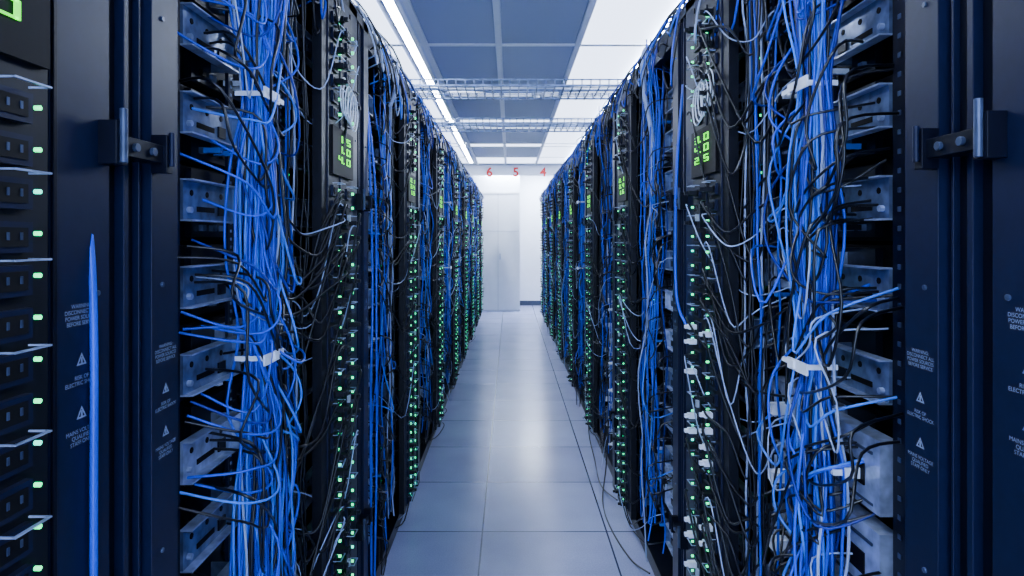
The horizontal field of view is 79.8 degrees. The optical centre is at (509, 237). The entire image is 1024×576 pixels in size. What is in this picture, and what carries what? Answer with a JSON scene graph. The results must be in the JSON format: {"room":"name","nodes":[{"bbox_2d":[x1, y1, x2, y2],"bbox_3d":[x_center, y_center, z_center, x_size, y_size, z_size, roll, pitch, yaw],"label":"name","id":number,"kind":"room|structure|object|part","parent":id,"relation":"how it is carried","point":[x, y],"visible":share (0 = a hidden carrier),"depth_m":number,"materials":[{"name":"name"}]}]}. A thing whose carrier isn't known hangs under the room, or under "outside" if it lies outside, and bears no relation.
{"room":"server room","nodes":[
{"label":"server room","id":0,"kind":"room"},
{"bbox_2d":[376,0,588,162],"bbox_3d":[0.050,-1.405,5.150,5.300,0.050,15.500,0,0,0],"label":"ceiling","id":1,"kind":"structure","parent":0,"point":[377,1],"depth_m":4.60,"materials":[{"name":"white metal"}]},
{"bbox_2d":[410,0,588,156],"bbox_3d":[-0.060,-1.373,4.250,1.030,0.010,12.100,0,0,0],"label":"panels","id":2,"kind":"object","parent":1,"relation":"attached to","point":[441,21],"depth_m":4.47,"materials":[{"name":"blue glass"}]},
{"bbox_2d":[463,164,562,174],"bbox_3d":[0.050,-1.280,11.500,5.300,0.200,0.100,0,0,0],"label":"trim","id":3,"kind":"structure","parent":1,"relation":"attached to","point":[473,169],"depth_m":11.45,"materials":[{"name":"white paint"}]},
{"bbox_2d":[352,0,680,162],"bbox_3d":[0.200,-1.374,4.650,2.860,0.008,13.060,0,0,0],"label":"ceiling light","id":4,"kind":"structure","parent":1,"relation":"attached to","point":[611,21],"depth_m":4.57,"materials":[{"name":"white plastic"}]},
{"bbox_2d":[384,0,648,164],"bbox_3d":[0.050,-1.370,5.150,5.300,0.017,15.500,0,0,0],"label":"trim","id":5,"kind":"structure","parent":1,"relation":"attached to","point":[407,3],"depth_m":4.70,"materials":[{"name":"white metal"}]},
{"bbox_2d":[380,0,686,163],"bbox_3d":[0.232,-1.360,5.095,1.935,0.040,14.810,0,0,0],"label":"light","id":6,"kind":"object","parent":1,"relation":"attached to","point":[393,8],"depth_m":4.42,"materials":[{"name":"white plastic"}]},
{"bbox_2d":[470,175,519,310],"bbox_3d":[-0.705,0.020,12.400,1.790,2.800,1.000,0,0,0],"label":"wall","id":7,"kind":"structure","parent":0,"point":[494,183],"depth_m":11.90,"materials":[{"name":"white paint"}]},
{"bbox_2d":[481,192,519,309],"bbox_3d":[-0.235,0.250,11.870,0.850,2.300,0.059,0,0,0],"label":"door","id":8,"kind":"structure","parent":7,"relation":"in","point":[500,222],"depth_m":11.87,"materials":[{"name":"grey plastic"}]},
{"bbox_2d":[430,118,594,131],"bbox_3d":[0.074,-0.861,4.680,1.754,0.046,0.372,0,0,0],"label":"cable tray","id":9,"kind":"object","parent":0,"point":[503,125],"visible":0.66,"depth_m":4.62,"materials":[{"name":"metal"}]},
{"bbox_2d":[380,305,654,575],"bbox_3d":[0.050,1.445,5.150,5.300,0.050,15.500,0,0,0],"label":"floor","id":10,"kind":"structure","parent":0,"point":[509,485],"depth_m":3.57,"materials":[{"name":"tile"}]},
{"bbox_2d":[0,0,51,575],"bbox_3d":[-0.949,0.289,0.105,0.982,2.262,1.415,0,0,0],"label":"rack","id":11,"kind":"object","parent":10,"relation":"on","point":[24,24],"visible":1,"depth_m":0.64,"materials":[{"name":"metal"}]},
{"bbox_2d":[48,0,361,575],"bbox_3d":[-0.948,0.289,1.400,0.984,2.262,1.406,0,0,0],"label":"rack","id":12,"kind":"object","parent":10,"relation":"on","point":[177,386],"visible":1,"depth_m":1.21,"materials":[{"name":"metal"}]},
{"bbox_2d":[180,0,423,575],"bbox_3d":[-0.949,0.267,2.734,0.982,2.307,1.473,0,0,0],"label":"rack","id":13,"kind":"object","parent":10,"relation":"on","point":[383,508],"visible":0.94,"depth_m":2.62,"materials":[{"name":"metal"}]},
{"bbox_2d":[368,88,446,501],"bbox_3d":[-0.949,0.289,4.005,0.982,2.262,1.415,0,0,0],"label":"rack","id":14,"kind":"object","parent":10,"relation":"on","point":[428,129],"visible":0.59,"depth_m":3.92,"materials":[{"name":"metal"}]},
{"bbox_2d":[420,131,460,426],"bbox_3d":[-0.948,0.289,5.300,0.984,2.262,1.406,0,0,0],"label":"rack","id":15,"kind":"object","parent":10,"relation":"on","point":[450,319],"visible":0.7,"depth_m":5.23,"materials":[{"name":"metal"}]},
{"bbox_2d":[351,0,478,187],"bbox_3d":[-0.675,-0.828,5.275,0.305,0.122,12.152,0,0,0],"label":"cable bundle","id":16,"kind":"object","parent":15,"relation":"on","point":[359,11],"visible":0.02,"depth_m":2.81,"materials":[{"name":"blue plastic"}]},
{"bbox_2d":[444,156,469,384],"bbox_3d":[-0.949,0.289,6.634,0.982,2.262,1.473,0,0,0],"label":"rack","id":17,"kind":"object","parent":10,"relation":"on","point":[463,329],"visible":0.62,"depth_m":6.87,"materials":[{"name":"metal"}]},
{"bbox_2d":[458,169,475,358],"bbox_3d":[-0.949,0.289,7.905,0.982,2.262,1.415,0,0,0],"label":"rack","id":18,"kind":"object","parent":10,"relation":"on","point":[470,216],"visible":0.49,"depth_m":8.15,"materials":[{"name":"metal"}]},
{"bbox_2d":[467,180,480,339],"bbox_3d":[-0.948,0.289,9.200,0.984,2.262,1.406,0,0,0],"label":"rack","id":19,"kind":"object","parent":10,"relation":"on","point":[476,241],"visible":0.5,"depth_m":9.43,"materials":[{"name":"metal"}]},
{"bbox_3d":[-0.967,0.302,9.147,0.947,2.235,1.300,0,0,0],"label":"frame","id":20,"kind":"part","parent":19,"relation":"part of","materials":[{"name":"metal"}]},
{"bbox_2d":[474,190,483,325],"bbox_3d":[-0.949,0.289,10.534,0.982,2.262,1.473,0,0,0],"label":"rack","id":21,"kind":"object","parent":10,"relation":"on","point":[480,207],"visible":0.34,"depth_m":10.77,"materials":[{"name":"metal"}]},
{"bbox_2d":[539,187,550,326],"bbox_3d":[1.011,0.289,10.466,0.984,2.262,1.449,0,0,0],"label":"rack","id":22,"kind":"object","parent":10,"relation":"on","point":[542,208],"visible":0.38,"depth_m":10.71,"materials":[{"name":"metal"}]},
{"bbox_3d":[1.030,0.302,10.401,0.947,2.235,1.320,0,0,0],"label":"frame","id":23,"kind":"part","parent":22,"relation":"part of","materials":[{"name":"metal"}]},
{"bbox_2d":[544,184,558,340],"bbox_3d":[1.012,0.362,9.103,0.981,2.408,1.325,0,0,0],"label":"rack","id":24,"kind":"object","parent":10,"relation":"on","point":[547,212],"visible":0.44,"depth_m":9.41,"materials":[{"name":"metal"}]},
{"bbox_2d":[561,0,688,165],"bbox_3d":[0.753,-0.816,5.275,0.378,0.133,12.153,0,0,0],"label":"cable bundle","id":25,"kind":"object","parent":24,"relation":"on","point":[678,4],"visible":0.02,"depth_m":2.41,"materials":[{"name":"plastic"}]},
{"bbox_2d":[548,170,567,358],"bbox_3d":[1.011,0.319,7.886,0.985,2.322,1.489,0,0,0],"label":"rack","id":26,"kind":"object","parent":10,"relation":"on","point":[554,282],"visible":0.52,"depth_m":8.11,"materials":[{"name":"metal"}]},
{"bbox_3d":[1.030,0.302,7.791,0.947,2.235,1.300,0,0,0],"label":"frame","id":27,"kind":"part","parent":26,"relation":"part of","materials":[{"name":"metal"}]},
{"bbox_2d":[555,153,584,386],"bbox_3d":[1.011,0.289,6.566,0.984,2.262,1.449,0,0,0],"label":"rack","id":28,"kind":"object","parent":10,"relation":"on","point":[563,353],"visible":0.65,"depth_m":6.70,"materials":[{"name":"metal"}]},
{"bbox_2d":[566,131,612,428],"bbox_3d":[1.012,0.362,5.203,0.981,2.408,1.325,0,0,0],"label":"rack","id":29,"kind":"object","parent":10,"relation":"on","point":[578,274],"visible":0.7,"depth_m":5.22,"materials":[{"name":"metal"}]},
{"bbox_2d":[588,400,649,573],"bbox_3d":[0.534,1.248,3.401,0.100,0.358,1.805,0,0,0],"label":"cable","id":30,"kind":"object","parent":10,"relation":"on","point":[603,490],"visible":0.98,"depth_m":3.40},
{"bbox_2d":[581,88,670,501],"bbox_3d":[1.011,0.319,3.986,0.985,2.322,1.489,0,0,0],"label":"rack","id":31,"kind":"object","parent":10,"relation":"on","point":[605,127],"visible":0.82,"depth_m":3.86,"materials":[{"name":"metal"}]},
{"bbox_2d":[610,0,892,575],"bbox_3d":[1.011,0.276,2.666,0.984,2.288,1.449,0,0,0],"label":"rack","id":32,"kind":"object","parent":10,"relation":"on","point":[656,508],"visible":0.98,"depth_m":2.58,"materials":[{"name":"metal"}]},
{"bbox_2d":[684,0,1023,575],"bbox_3d":[1.012,0.336,1.291,0.981,2.356,1.300,0,0,0],"label":"rack","id":33,"kind":"object","parent":10,"relation":"on","point":[880,385],"visible":1,"depth_m":1.15,"materials":[{"name":"metal"}]},
{"bbox_2d":[408,79,627,99],"bbox_3d":[0.074,-0.861,3.560,1.754,0.046,0.332,0,0,0],"label":"cable tray","id":34,"kind":"object","parent":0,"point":[527,89],"visible":0.66,"depth_m":3.52,"materials":[{"name":"metal"}]},
{"bbox_2d":[520,175,553,300],"bbox_3d":[0.050,0.020,12.950,5.300,2.800,0.100,0,0,0],"label":"wall","id":35,"kind":"structure","parent":0,"point":[531,186],"depth_m":12.90,"materials":[{"name":"white paint"}]},
{"bbox_2d":[520,301,541,304],"bbox_3d":[1.450,1.370,12.893,2.500,0.100,0.015,0,0,0],"label":"baseboard","id":36,"kind":"structure","parent":35,"relation":"attached to","point":[521,302],"depth_m":12.89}
]}

